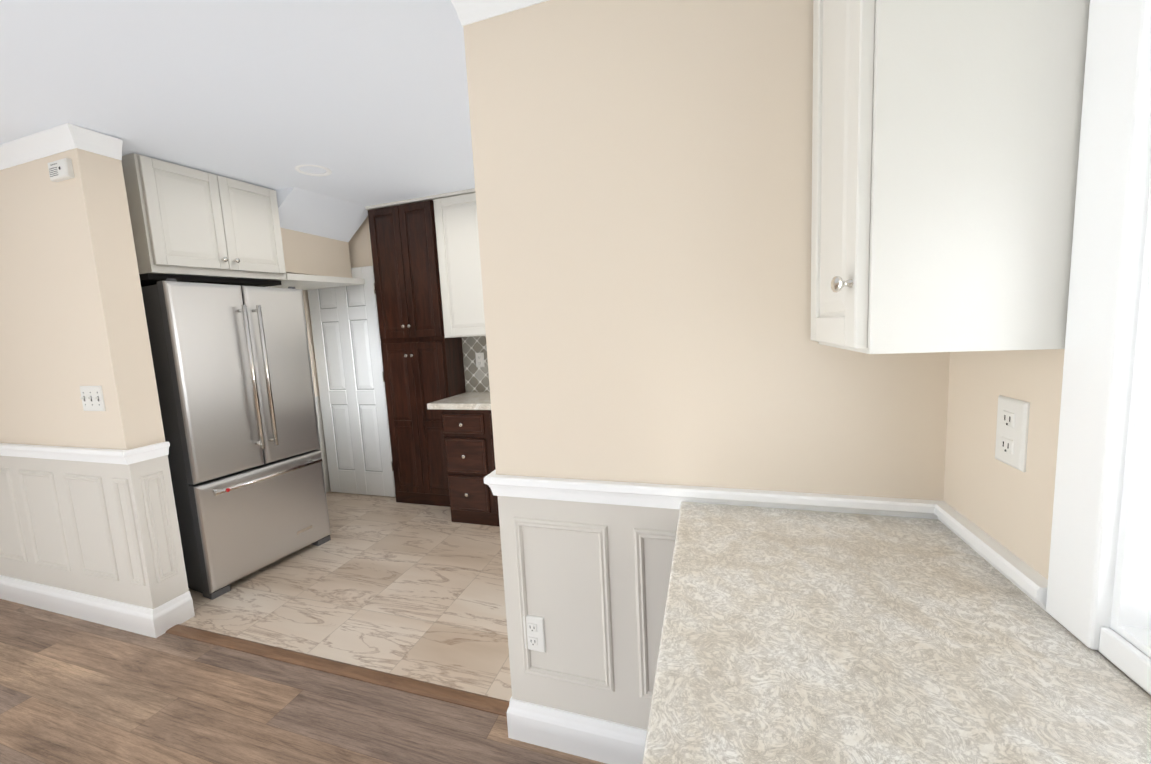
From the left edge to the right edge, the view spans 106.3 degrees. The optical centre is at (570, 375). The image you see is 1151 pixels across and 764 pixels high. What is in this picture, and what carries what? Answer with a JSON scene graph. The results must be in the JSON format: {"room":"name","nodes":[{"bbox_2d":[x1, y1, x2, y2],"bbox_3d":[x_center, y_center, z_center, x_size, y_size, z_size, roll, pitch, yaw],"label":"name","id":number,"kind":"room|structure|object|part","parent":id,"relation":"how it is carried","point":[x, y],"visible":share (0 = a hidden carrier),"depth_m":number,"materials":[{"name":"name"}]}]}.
{"room":"kitchen","nodes":[
{"label":"kitchen","id":0,"kind":"room"},
{"bbox_2d":[0,148,188,608],"bbox_3d":[-3.261,0.113,2.475,2.406,2.421,0.155,-1,7,18],"label":"wall","id":1,"kind":"structure","parent":0,"point":[72,315],"depth_m":2.13,"materials":[{"name":"paint"}]},
{"bbox_2d":[48,158,74,181],"bbox_3d":[-2.303,-0.928,1.945,0.130,0.080,0.027,-1,7,18],"label":"box","id":2,"kind":"object","parent":1,"relation":"attached to","point":[60,170],"visible":1,"depth_m":1.93,"materials":[{"name":"white plastic"}]},
{"bbox_2d":[0,123,122,169],"bbox_3d":[-3.311,-1.042,2.329,2.437,0.088,0.186,-1,7,18],"label":"crown molding","id":3,"kind":"structure","parent":1,"relation":"attached to","point":[48,142],"depth_m":1.97,"materials":[{"name":"white wood"}]},
{"bbox_2d":[0,442,169,464],"bbox_3d":[-3.236,0.402,2.487,2.436,0.069,0.185,-1,7,18],"label":"trim","id":4,"kind":"structure","parent":1,"relation":"attached to","point":[126,457],"depth_m":2.16,"materials":[{"name":"white wood"}]},
{"bbox_2d":[0,468,178,585],"bbox_3d":[-2.737,0.778,2.372,1.385,0.553,0.134,-1,7,18],"label":"trim","id":5,"kind":"structure","parent":1,"relation":"attached to","point":[144,480],"depth_m":2.20,"materials":[{"name":"paint"}]},
{"bbox_2d":[80,386,105,410],"bbox_3d":[-2.323,0.112,2.086,0.165,0.124,0.020,-1,7,18],"label":"light switch","id":6,"kind":"object","parent":1,"relation":"attached to","point":[92,397],"visible":1,"depth_m":2.08,"materials":[{"name":"white plastic"}]},
{"bbox_2d":[0,575,194,637],"bbox_3d":[-3.197,1.246,2.587,2.423,0.141,0.172,-1,7,18],"label":"baseboard","id":7,"kind":"structure","parent":1,"relation":"attached to","point":[162,619],"depth_m":2.28,"materials":[{"name":"white wood"}]},
{"bbox_2d":[0,0,474,206],"bbox_3d":[-2.219,-0.991,0.198,5.808,0.160,7.600,-1,7,18],"label":"ceiling","id":8,"kind":"structure","parent":0,"point":[366,102],"depth_m":1.68,"materials":[{"name":"paint"}]},
{"bbox_2d":[295,165,331,175],"bbox_3d":[-1.556,-1.245,2.606,0.195,0.018,0.195,-1,7,18],"label":"recessed light","id":9,"kind":"object","parent":8,"relation":"in","point":[327,173],"visible":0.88,"depth_m":2.61,"materials":[{"name":"white"}]},
{"bbox_2d":[0,599,605,763],"bbox_3d":[-2.407,1.647,-0.534,5.808,0.060,5.475,-1,7,18],"label":"floor","id":10,"kind":"structure","parent":0,"point":[73,690],"depth_m":1.69,"materials":[{"name":"brown wood"}]},
{"bbox_2d":[166,624,509,716],"bbox_3d":[-1.116,1.292,1.919,1.980,0.040,0.060,-1,7,18],"label":"trim","id":11,"kind":"structure","parent":10,"relation":"on","point":[448,694],"depth_m":1.85,"materials":[{"name":"brown wood"}]},
{"bbox_2d":[642,502,1150,763],"bbox_3d":[0.159,0.998,-0.306,0.630,0.914,3.196,-1,7,18],"label":"countertop","id":12,"kind":"structure","parent":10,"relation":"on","point":[792,636],"depth_m":0.64,"materials":[{"name":"beige stone"}]},
{"bbox_2d":[302,290,330,492],"bbox_3d":[-2.735,-0.067,3.323,0.300,2.540,1.810,-1,7,18],"label":"door frame","id":13,"kind":"structure","parent":0,"point":[316,387],"depth_m":4.00,"materials":[{"name":"paint"}]},
{"bbox_2d":[275,187,367,277],"bbox_3d":[-2.131,-1.056,3.378,0.850,0.551,0.719,-1,7,18],"label":"wall","id":14,"kind":"structure","parent":0,"point":[318,231],"depth_m":3.29,"materials":[{"name":"paint"}]},
{"bbox_2d":[121,153,364,289],"bbox_3d":[-2.295,-0.924,3.036,0.733,0.658,1.488,-1,7,18],"label":"upper cabinet","id":15,"kind":"object","parent":14,"relation":"attached to","point":[188,224],"visible":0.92,"depth_m":2.50,"materials":[{"name":"white wood"}]},
{"bbox_3d":[-2.095,-0.917,2.593,0.020,0.578,0.744,-1,7,18],"label":"door","id":16,"kind":"part","parent":15,"relation":"part of","materials":[{"name":"white wood"}]},
{"bbox_3d":[-2.059,-0.699,2.609,0.032,0.032,0.100,-1,7,18],"label":"knob","id":17,"kind":"part","parent":15,"relation":"part of","materials":[{"name":"silver metal"}]},
{"bbox_2d":[217,273,364,289],"bbox_3d":[-2.187,-0.739,3.433,0.691,0.073,0.716,-1,7,18],"label":"shelf","id":18,"kind":"object","parent":15,"relation":"attached to","point":[299,281],"depth_m":3.36,"materials":[{"name":"white wood"}]},
{"bbox_2d":[181,491,511,700],"bbox_3d":[-1.266,1.194,3.075,5.808,0.060,2.100,-1,7,18],"label":"floor","id":19,"kind":"structure","parent":0,"point":[388,584],"depth_m":2.38,"materials":[{"name":"beige tile"}]},
{"bbox_2d":[141,279,330,599],"bbox_3d":[-2.220,0.336,2.814,0.820,1.798,0.745,0,7,25],"label":"refrigerator","id":20,"kind":"object","parent":19,"relation":"on","point":[233,376],"visible":0.94,"depth_m":2.54,"materials":[{"name":"grey metal"}]},
{"bbox_3d":[-1.969,0.007,2.656,0.162,1.104,0.746,-1,7,18],"label":"door","id":21,"kind":"part","parent":20,"relation":"part of","materials":[{"name":"silver metal"}]},
{"bbox_3d":[-1.924,0.877,2.751,0.162,0.626,0.746,-1,7,18],"label":"drawer","id":22,"kind":"part","parent":20,"relation":"part of","materials":[{"name":"silver metal"}]},
{"bbox_3d":[-1.895,0.105,2.631,0.146,1.057,0.633,-1,7,18],"label":"handle","id":23,"kind":"part","parent":20,"relation":"part of","materials":[{"name":"silver metal"}]},
{"bbox_3d":[-1.868,0.842,2.700,0.029,0.471,0.509,-1,7,18],"label":"panel","id":24,"kind":"part","parent":20,"relation":"part of","materials":[{"name":"silver metal"}]},
{"bbox_2d":[368,200,465,506],"bbox_3d":[-1.262,-0.138,3.638,0.614,2.462,0.308,-1,7,18],"label":"pantry cabinet","id":25,"kind":"object","parent":19,"relation":"on","point":[422,360],"visible":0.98,"depth_m":3.51,"materials":[{"name":"brown wood"}]},
{"bbox_3d":[-1.321,-0.282,3.493,0.085,0.267,0.032,-1,7,18],"label":"knob","id":26,"kind":"part","parent":25,"relation":"part of","materials":[{"name":"silver metal"}]},
{"bbox_2d":[442,412,494,525],"bbox_3d":[-0.688,0.650,3.440,0.371,0.882,0.526,-1,7,18],"label":"base cabinet","id":27,"kind":"object","parent":19,"relation":"on","point":[468,438],"depth_m":3.19,"materials":[{"name":"brown wood"}]},
{"bbox_2d":[427,392,490,411],"bbox_3d":[0.172,0.175,3.092,2.428,0.044,0.560,-1,7,18],"label":"countertop","id":28,"kind":"structure","parent":27,"relation":"on","point":[467,401],"depth_m":3.17,"materials":[{"name":"beige stone"}]},
{"bbox_2d":[487,412,499,526],"bbox_3d":[-0.213,0.641,3.289,0.626,0.882,0.526,-1,7,18],"label":"base cabinet","id":29,"kind":"object","parent":19,"relation":"on","point":[490,443],"depth_m":3.13,"materials":[{"name":"brown wood"}]},
{"bbox_3d":[-0.474,0.643,3.104,0.970,0.735,0.020,-1,7,18],"label":"drawer","id":30,"kind":"part","parent":29,"relation":"part of","materials":[{"name":"brown wood"}]},
{"bbox_3d":[-0.527,0.615,3.090,0.572,0.559,0.032,-1,7,18],"label":"knob","id":31,"kind":"part","parent":29,"relation":"part of","materials":[{"name":"silver metal"}]},
{"bbox_2d":[348,216,372,267],"bbox_3d":[-1.962,-0.175,3.945,0.800,2.540,0.145,-1,7,18],"label":"wall","id":32,"kind":"structure","parent":0,"point":[360,250],"depth_m":3.70,"materials":[{"name":"paint"}]},
{"bbox_2d":[308,266,395,496],"bbox_3d":[-1.966,0.083,3.870,0.748,2.030,0.045,-1,7,18],"label":"door","id":33,"kind":"structure","parent":32,"relation":"in","point":[347,349],"depth_m":3.86,"materials":[{"name":"white wood"}]},
{"bbox_2d":[463,0,949,728],"bbox_3d":[0.343,0.056,1.289,1.222,2.421,0.150,-1,7,18],"label":"wall","id":34,"kind":"structure","parent":0,"point":[643,180],"depth_m":1.20,"materials":[{"name":"paint"}]},
{"bbox_2d":[451,0,548,26],"bbox_3d":[0.120,-1.097,1.198,0.953,0.088,0.181,-1,7,18],"label":"crown molding","id":35,"kind":"structure","parent":34,"relation":"attached to","point":[470,11],"depth_m":1.25,"materials":[{"name":"white wood"}]},
{"bbox_2d":[523,615,545,652],"bbox_3d":[-0.128,0.870,1.455,0.082,0.126,0.010,-1,7,18],"label":"outlet","id":36,"kind":"object","parent":34,"relation":"attached to","point":[535,633],"visible":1,"depth_m":1.45,"materials":[{"name":"white plastic"}]},
{"bbox_2d":[507,696,646,763],"bbox_3d":[0.135,1.193,1.488,0.703,0.141,0.167,-1,7,18],"label":"baseboard","id":37,"kind":"structure","parent":34,"relation":"attached to","point":[595,739],"depth_m":1.44,"materials":[{"name":"white wood"}]},
{"bbox_2d":[513,517,675,699],"bbox_3d":[0.356,0.738,1.286,1.121,0.562,0.009,-1,7,18],"label":"trim","id":38,"kind":"structure","parent":34,"relation":"attached to","point":[640,535],"depth_m":1.36,"materials":[{"name":"paint"}]},
{"bbox_2d":[484,469,1047,611],"bbox_3d":[0.288,0.365,1.149,1.252,0.069,0.521,-1,7,18],"label":"trim","id":39,"kind":"structure","parent":34,"relation":"attached to","point":[1026,579],"depth_m":1.16,"materials":[{"name":"white wood"}]},
{"bbox_2d":[944,349,1149,694],"bbox_3d":[0.486,0.196,-0.614,0.200,2.540,7.400,-1,7,18],"label":"wall","id":40,"kind":"structure","parent":0,"point":[1008,507],"depth_m":0.84,"materials":[{"name":"paint"}]},
{"bbox_2d":[810,0,1089,353],"bbox_3d":[0.653,-0.589,0.834,0.327,1.064,0.364,-1,7,18],"label":"upper cabinet","id":41,"kind":"object","parent":40,"relation":"attached to","point":[945,143],"visible":1,"depth_m":0.69,"materials":[{"name":"white wood"}]},
{"bbox_3d":[0.488,-0.166,0.778,0.032,0.030,0.030,-1,7,18],"label":"knob","id":42,"kind":"part","parent":41,"relation":"part of","materials":[{"name":"silver metal"}]},
{"bbox_3d":[0.538,-0.582,0.871,0.020,1.034,0.344,-1,7,18],"label":"door","id":43,"kind":"part","parent":41,"relation":"part of","materials":[{"name":"white wood"}]},
{"bbox_2d":[995,395,1029,471],"bbox_3d":[0.829,0.107,0.815,0.010,0.128,0.080,-1,7,18],"label":"outlet","id":44,"kind":"object","parent":40,"relation":"attached to","point":[1012,431],"visible":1,"depth_m":0.80,"materials":[{"name":"white plastic"}]},
{"bbox_2d":[1046,0,1150,694],"bbox_3d":[0.666,-0.193,0.113,0.155,1.304,1.077,-1,7,18],"label":"window","id":45,"kind":"structure","parent":40,"relation":"in","point":[1112,195],"depth_m":0.61,"materials":[{"name":"white wood"}]},
{"bbox_2d":[1110,179,1150,658],"bbox_3d":[0.708,-0.168,0.103,0.200,1.175,0.897,-1,7,18],"label":"window pane","id":46,"kind":"object","parent":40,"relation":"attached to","point":[1130,622],"visible":1,"depth_m":0.59,"materials":[{"name":"glass"}]},
{"bbox_3d":[-0.429,-0.220,3.637,4.508,2.540,0.200,-1,7,18],"label":"wall","id":47,"kind":"structure","parent":0,"visible":0},
{"bbox_2d":[429,188,485,337],"bbox_3d":[-0.770,-0.856,3.409,0.475,1.082,0.276,-1,7,18],"label":"upper cabinet","id":48,"kind":"object","parent":47,"relation":"attached to","point":[457,234],"depth_m":3.29,"materials":[{"name":"white wood"}]},
{"bbox_2d":[462,336,489,391],"bbox_3d":[0.235,-0.225,3.317,2.431,0.691,0.007,-1,7,18],"label":"backsplash","id":49,"kind":"structure","parent":47,"relation":"attached to","point":[476,379],"depth_m":3.66,"materials":[{"name":"grey tile"}]},
{"bbox_2d":[475,353,484,366],"bbox_3d":[-0.769,-0.133,3.636,0.078,0.122,0.010,-1,7,18],"label":"outlet","id":50,"kind":"object","parent":47,"relation":"attached to","point":[479,359],"visible":1,"depth_m":3.63,"materials":[{"name":"white plastic"}]}
]}

